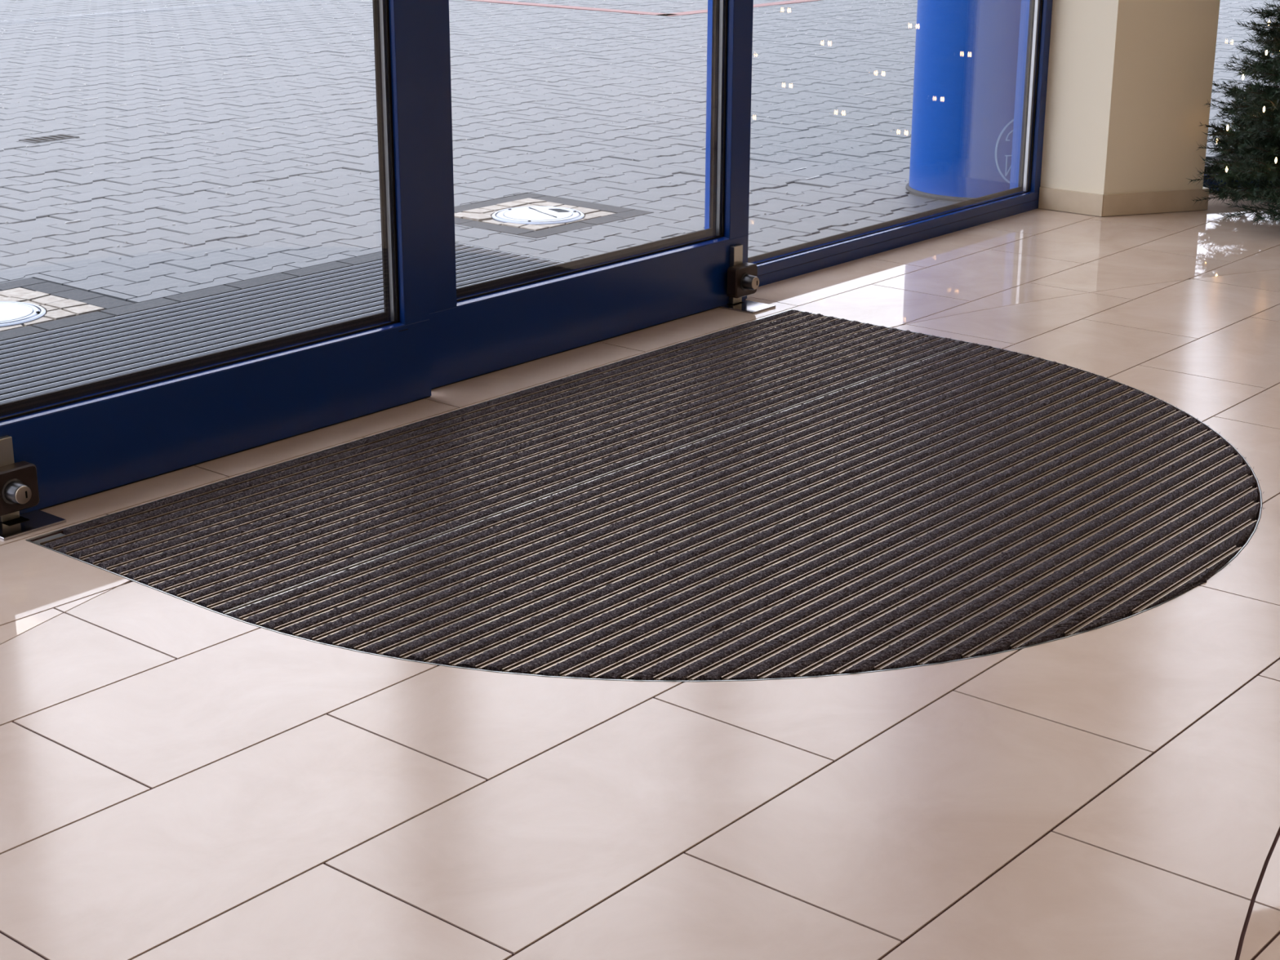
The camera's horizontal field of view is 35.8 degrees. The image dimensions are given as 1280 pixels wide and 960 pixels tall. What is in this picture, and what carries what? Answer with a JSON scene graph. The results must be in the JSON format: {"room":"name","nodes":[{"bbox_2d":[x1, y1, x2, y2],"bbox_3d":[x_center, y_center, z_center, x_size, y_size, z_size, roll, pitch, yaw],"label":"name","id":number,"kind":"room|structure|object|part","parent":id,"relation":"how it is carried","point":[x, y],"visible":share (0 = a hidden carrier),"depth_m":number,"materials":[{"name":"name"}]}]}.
{"room":"building entrance lobby","nodes":[
{"label":"building entrance lobby","id":0,"kind":"room"},
{"bbox_2d":[0,190,1279,959],"bbox_3d":[3.005,0.458,2.363,8.080,0.050,17.426,15,23,37],"label":"floor","id":1,"kind":"structure","parent":0,"point":[180,780],"depth_m":2.54,"materials":[{"name":"beige tile"}]},
{"bbox_2d":[0,509,66,540],"bbox_3d":[-1.055,0.076,3.386,0.082,0.005,0.123,15,23,37],"label":"floor plate","id":2,"kind":"object","parent":1,"relation":"on","point":[37,520],"visible":1,"depth_m":3.38,"materials":[{"name":"silver metal"}]},
{"bbox_2d":[26,309,1265,682],"bbox_3d":[0.288,0.012,3.641,1.597,0.037,2.196,15,23,37],"label":"entrance mat","id":3,"kind":"object","parent":1,"relation":"on","point":[791,494],"visible":1,"depth_m":3.42,"materials":[{"name":"black"}]},
{"bbox_3d":[-0.993,0.103,3.337,0.020,0.009,0.058,15,23,37],"label":"rail","id":4,"kind":"part","parent":3,"relation":"part of","materials":[{"name":"silver metal"}]},
{"bbox_3d":[-0.297,-0.148,4.101,0.012,0.013,2.184,15,23,37],"label":"metal rail","id":5,"kind":"part","parent":3,"relation":"part of","materials":[{"name":"brown"}]},
{"bbox_3d":[-0.269,-0.141,4.079,0.012,0.013,2.184,15,23,37],"label":"metal rail","id":6,"kind":"part","parent":3,"relation":"part of","materials":[{"name":"brown"}]},
{"bbox_3d":[-0.241,-0.134,4.057,0.012,0.013,2.184,15,23,37],"label":"metal rail","id":7,"kind":"part","parent":3,"relation":"part of","materials":[{"name":"brown"}]},
{"bbox_3d":[-0.213,-0.126,4.035,0.012,0.013,2.184,15,23,37],"label":"metal rail","id":8,"kind":"part","parent":3,"relation":"part of","materials":[{"name":"brown"}]},
{"bbox_3d":[-0.185,-0.119,4.013,0.012,0.013,2.184,15,23,37],"label":"metal rail","id":9,"kind":"part","parent":3,"relation":"part of","materials":[{"name":"brown"}]},
{"bbox_3d":[-0.157,-0.111,3.991,0.012,0.013,2.184,15,23,37],"label":"metal rail","id":10,"kind":"part","parent":3,"relation":"part of","materials":[{"name":"brown"}]},
{"bbox_3d":[-0.129,-0.104,3.969,0.012,0.013,2.184,15,23,37],"label":"metal rail","id":11,"kind":"part","parent":3,"relation":"part of","materials":[{"name":"brown"}]},
{"bbox_3d":[-0.101,-0.097,3.947,0.012,0.013,2.184,15,23,37],"label":"metal rail","id":12,"kind":"part","parent":3,"relation":"part of","materials":[{"name":"brown"}]},
{"bbox_3d":[-0.073,-0.089,3.925,0.012,0.013,2.184,15,23,37],"label":"metal rail","id":13,"kind":"part","parent":3,"relation":"part of","materials":[{"name":"brown"}]},
{"bbox_3d":[-0.045,-0.082,3.903,0.012,0.013,2.184,15,23,37],"label":"metal rail","id":14,"kind":"part","parent":3,"relation":"part of","materials":[{"name":"brown"}]},
{"bbox_3d":[-0.017,-0.074,3.881,0.012,0.013,2.184,15,23,37],"label":"metal rail","id":15,"kind":"part","parent":3,"relation":"part of","materials":[{"name":"brown"}]},
{"bbox_3d":[0.011,-0.067,3.858,0.012,0.013,2.184,15,23,37],"label":"metal rail","id":16,"kind":"part","parent":3,"relation":"part of","materials":[{"name":"brown"}]},
{"bbox_3d":[0.039,-0.060,3.836,0.012,0.013,2.184,15,23,37],"label":"metal rail","id":17,"kind":"part","parent":3,"relation":"part of","materials":[{"name":"brown"}]},
{"bbox_3d":[0.067,-0.052,3.814,0.012,0.013,2.181,15,23,37],"label":"metal rail","id":18,"kind":"part","parent":3,"relation":"part of","materials":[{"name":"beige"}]},
{"bbox_3d":[0.095,-0.045,3.792,0.012,0.013,2.178,15,23,37],"label":"metal rail","id":19,"kind":"part","parent":3,"relation":"part of","materials":[{"name":"brown"}]},
{"bbox_3d":[0.123,-0.037,3.770,0.012,0.013,2.173,15,23,37],"label":"metal rail","id":20,"kind":"part","parent":3,"relation":"part of","materials":[{"name":"brown"}]},
{"bbox_3d":[0.151,-0.030,3.748,0.012,0.013,2.165,15,23,37],"label":"metal rail","id":21,"kind":"part","parent":3,"relation":"part of","materials":[{"name":"brown"}]},
{"bbox_3d":[0.179,-0.023,3.726,0.012,0.013,2.155,15,23,37],"label":"metal rail","id":22,"kind":"part","parent":3,"relation":"part of","materials":[{"name":"brown"}]},
{"bbox_3d":[0.207,-0.015,3.704,0.012,0.013,2.143,15,23,37],"label":"metal rail","id":23,"kind":"part","parent":3,"relation":"part of","materials":[{"name":"brown"}]},
{"bbox_3d":[0.234,-0.008,3.682,0.012,0.013,2.128,15,23,37],"label":"metal rail","id":24,"kind":"part","parent":3,"relation":"part of","materials":[{"name":"brown"}]},
{"bbox_3d":[0.263,-0.001,3.660,0.012,0.013,2.110,15,23,37],"label":"metal rail","id":25,"kind":"part","parent":3,"relation":"part of","materials":[{"name":"brown"}]},
{"bbox_3d":[0.290,0.007,3.638,0.012,0.013,2.090,15,23,37],"label":"metal rail","id":26,"kind":"part","parent":3,"relation":"part of","materials":[{"name":"brown"}]},
{"bbox_3d":[0.319,0.014,3.616,0.012,0.013,2.066,15,23,37],"label":"metal rail","id":27,"kind":"part","parent":3,"relation":"part of","materials":[{"name":"brown"}]},
{"bbox_3d":[0.346,0.021,3.594,0.012,0.013,2.041,15,23,37],"label":"metal rail","id":28,"kind":"part","parent":3,"relation":"part of","materials":[{"name":"brown"}]},
{"bbox_3d":[0.374,0.029,3.571,0.012,0.013,2.012,15,23,37],"label":"metal rail","id":29,"kind":"part","parent":3,"relation":"part of","materials":[{"name":"brown"}]},
{"bbox_3d":[0.402,0.036,3.549,0.012,0.013,1.980,15,23,37],"label":"metal rail","id":30,"kind":"part","parent":3,"relation":"part of","materials":[{"name":"brown"}]},
{"bbox_3d":[0.430,0.044,3.527,0.012,0.013,1.944,15,23,37],"label":"metal rail","id":31,"kind":"part","parent":3,"relation":"part of","materials":[{"name":"brown"}]},
{"bbox_3d":[0.458,0.051,3.505,0.012,0.013,1.906,15,23,37],"label":"metal rail","id":32,"kind":"part","parent":3,"relation":"part of","materials":[{"name":"brown"}]},
{"bbox_3d":[0.486,0.059,3.483,0.012,0.013,1.864,15,23,37],"label":"metal rail","id":33,"kind":"part","parent":3,"relation":"part of","materials":[{"name":"brown"}]},
{"bbox_3d":[0.514,0.066,3.461,0.012,0.013,1.817,15,23,37],"label":"metal rail","id":34,"kind":"part","parent":3,"relation":"part of","materials":[{"name":"brown"}]},
{"bbox_3d":[0.542,0.073,3.439,0.012,0.013,1.767,15,23,37],"label":"metal rail","id":35,"kind":"part","parent":3,"relation":"part of","materials":[{"name":"brown"}]},
{"bbox_3d":[0.570,0.081,3.417,0.012,0.013,1.712,15,23,37],"label":"metal rail","id":36,"kind":"part","parent":3,"relation":"part of","materials":[{"name":"brown"}]},
{"bbox_3d":[0.598,0.088,3.395,0.012,0.013,1.652,15,23,37],"label":"metal rail","id":37,"kind":"part","parent":3,"relation":"part of","materials":[{"name":"brown"}]},
{"bbox_3d":[0.626,0.095,3.373,0.012,0.013,1.587,15,23,37],"label":"metal rail","id":38,"kind":"part","parent":3,"relation":"part of","materials":[{"name":"brown"}]},
{"bbox_3d":[0.654,0.103,3.351,0.012,0.013,1.515,15,23,37],"label":"metal rail","id":39,"kind":"part","parent":3,"relation":"part of","materials":[{"name":"brown"}]},
{"bbox_3d":[0.682,0.110,3.329,0.012,0.013,1.436,15,23,37],"label":"metal rail","id":40,"kind":"part","parent":3,"relation":"part of","materials":[{"name":"brown"}]},
{"bbox_3d":[0.710,0.118,3.306,0.012,0.013,1.349,15,23,37],"label":"metal rail","id":41,"kind":"part","parent":3,"relation":"part of","materials":[{"name":"brown"}]},
{"bbox_3d":[0.738,0.125,3.284,0.012,0.013,1.251,15,23,37],"label":"metal rail","id":42,"kind":"part","parent":3,"relation":"part of","materials":[{"name":"brown"}]},
{"bbox_3d":[0.766,0.132,3.262,0.012,0.013,1.141,15,23,37],"label":"metal rail","id":43,"kind":"part","parent":3,"relation":"part of","materials":[{"name":"brown"}]},
{"bbox_3d":[0.794,0.140,3.240,0.012,0.013,1.013,15,23,37],"label":"metal rail","id":44,"kind":"part","parent":3,"relation":"part of","materials":[{"name":"brown"}]},
{"bbox_3d":[0.822,0.147,3.218,0.012,0.013,0.861,15,23,37],"label":"metal rail","id":45,"kind":"part","parent":3,"relation":"part of","materials":[{"name":"brown"}]},
{"bbox_3d":[0.850,0.154,3.196,0.012,0.013,0.669,15,23,37],"label":"metal rail","id":46,"kind":"part","parent":3,"relation":"part of","materials":[{"name":"brown"}]},
{"bbox_3d":[0.878,0.162,3.174,0.012,0.013,0.378,15,23,37],"label":"metal rail","id":47,"kind":"part","parent":3,"relation":"part of","materials":[{"name":"brown"}]},
{"bbox_2d":[718,299,775,314],"bbox_3d":[0.265,-0.434,4.947,0.114,0.005,0.096,15,23,37],"label":"floor plate","id":48,"kind":"object","parent":1,"relation":"on","point":[745,306],"visible":1,"depth_m":4.93,"materials":[{"name":"silver metal"}]},
{"bbox_2d":[704,0,1053,286],"bbox_3d":[0.765,-1.802,5.378,0.085,2.362,1.818,15,23,37],"label":"window","id":49,"kind":"structure","parent":1,"relation":"on","point":[780,264],"depth_m":5.92,"materials":[{"name":"blue"}]},
{"bbox_3d":[0.716,-0.693,5.659,0.050,0.054,1.632,15,23,37],"label":"rail","id":50,"kind":"part","parent":49,"relation":"part of","materials":[{"name":"blue metal"}]},
{"bbox_2d":[1187,0,1279,225],"bbox_3d":[2.380,-1.800,5.769,1.390,2.100,1.404,11,21,30],"label":"fir tree","id":51,"kind":"object","parent":1,"relation":"on","point":[1261,138],"visible":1,"depth_m":5.99,"materials":[{"name":"green plant"}]},
{"bbox_2d":[1203,165,1275,192],"bbox_3d":[4.904,-2.653,7.107,6.900,2.900,0.055,-6,19,-18],"label":"window","id":52,"kind":"structure","parent":1,"relation":"on","point":[1206,180],"depth_m":6.53,"materials":[{"name":"blue"}]},
{"bbox_3d":[3.058,-1.108,6.941,3.000,0.057,0.055,-6,19,-18],"label":"rail","id":53,"kind":"part","parent":52,"relation":"part of","materials":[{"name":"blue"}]},
{"bbox_2d":[1038,0,1220,216],"bbox_3d":[1.485,-2.254,5.859,0.513,2.900,0.370,-6,19,-18],"label":"pillar","id":54,"kind":"structure","parent":0,"point":[1129,87],"depth_m":6.07,"materials":[{"name":"beige paint"}]},
{"label":"outside","id":55,"kind":"structure","parent":0,"visible":0},
{"bbox_2d":[0,0,1279,341],"bbox_3d":[-6.078,-7.138,25.336,102.000,0.084,90.000,15,23,37],"label":"pavement","id":56,"kind":"structure","parent":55,"point":[223,146],"depth_m":7.78,"materials":[{"name":"grey"}]},
{"bbox_2d":[0,301,45,327],"bbox_3d":[-1.589,-0.391,4.838,0.270,0.038,0.270,15,23,37],"label":"lamp","id":57,"kind":"object","parent":56,"relation":"on","point":[11,313],"visible":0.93,"depth_m":4.83,"materials":[{"name":"silver metal"}]},
{"bbox_2d":[18,133,79,143],"bbox_3d":[-2.248,-1.295,7.550,0.110,0.014,0.200,15,23,37],"label":"drain cover","id":58,"kind":"object","parent":56,"relation":"on","point":[62,136],"visible":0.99,"depth_m":7.54,"materials":[{"name":"black metal"}]},
{"bbox_2d":[0,243,564,404],"bbox_3d":[-2.003,0.111,3.309,0.947,0.019,5.766,15,23,37],"label":"mat","id":59,"kind":"object","parent":56,"relation":"on","point":[55,360],"visible":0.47,"depth_m":4.75,"materials":[{"name":"black metal"}]},
{"bbox_3d":[-0.160,-0.575,5.413,0.947,0.019,0.006,15,23,37],"label":"edge frame","id":60,"kind":"part","parent":59,"relation":"part of","materials":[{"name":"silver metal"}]},
{"bbox_2d":[491,206,584,225],"bbox_3d":[-0.313,-0.801,6.096,0.284,0.039,0.284,15,23,37],"label":"manhole cover","id":61,"kind":"object","parent":56,"relation":"on","point":[526,215],"visible":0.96,"depth_m":6.06,"materials":[{"name":"silver metal"}]},
{"bbox_2d":[905,0,1021,201],"bbox_3d":[1.119,-3.138,5.841,0.462,4.612,0.462,15,23,37],"label":"pillar","id":62,"kind":"structure","parent":56,"relation":"on","point":[966,51],"depth_m":6.29,"materials":[{"name":"blue paint"}]},
{"bbox_3d":[-4.251,-0.186,-0.477,0.150,2.900,4.300,15,23,37],"label":"wall","id":63,"kind":"structure","parent":0,"visible":0},
{"bbox_2d":[0,0,431,522],"bbox_3d":[-0.763,-1.063,3.419,0.122,2.150,1.073,15,23,37],"label":"door","id":64,"kind":"structure","parent":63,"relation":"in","point":[57,447],"depth_m":3.82,"materials":[{"name":"blue metal"}]},
{"bbox_3d":[-0.794,-0.131,3.751,0.040,0.164,1.073,15,23,37],"label":"rail","id":65,"kind":"part","parent":64,"relation":"part of","materials":[{"name":"blue metal"}]},
{"bbox_2d":[419,0,759,389],"bbox_3d":[-0.075,-1.339,4.264,0.128,2.150,1.130,15,23,37],"label":"door","id":66,"kind":"structure","parent":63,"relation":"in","point":[489,326],"depth_m":4.54,"materials":[{"name":"blue metal"}]},
{"bbox_3d":[-0.109,-0.407,4.598,0.050,0.163,1.130,15,23,37],"label":"rail","id":67,"kind":"part","parent":66,"relation":"part of","materials":[{"name":"blue metal"}]}
]}

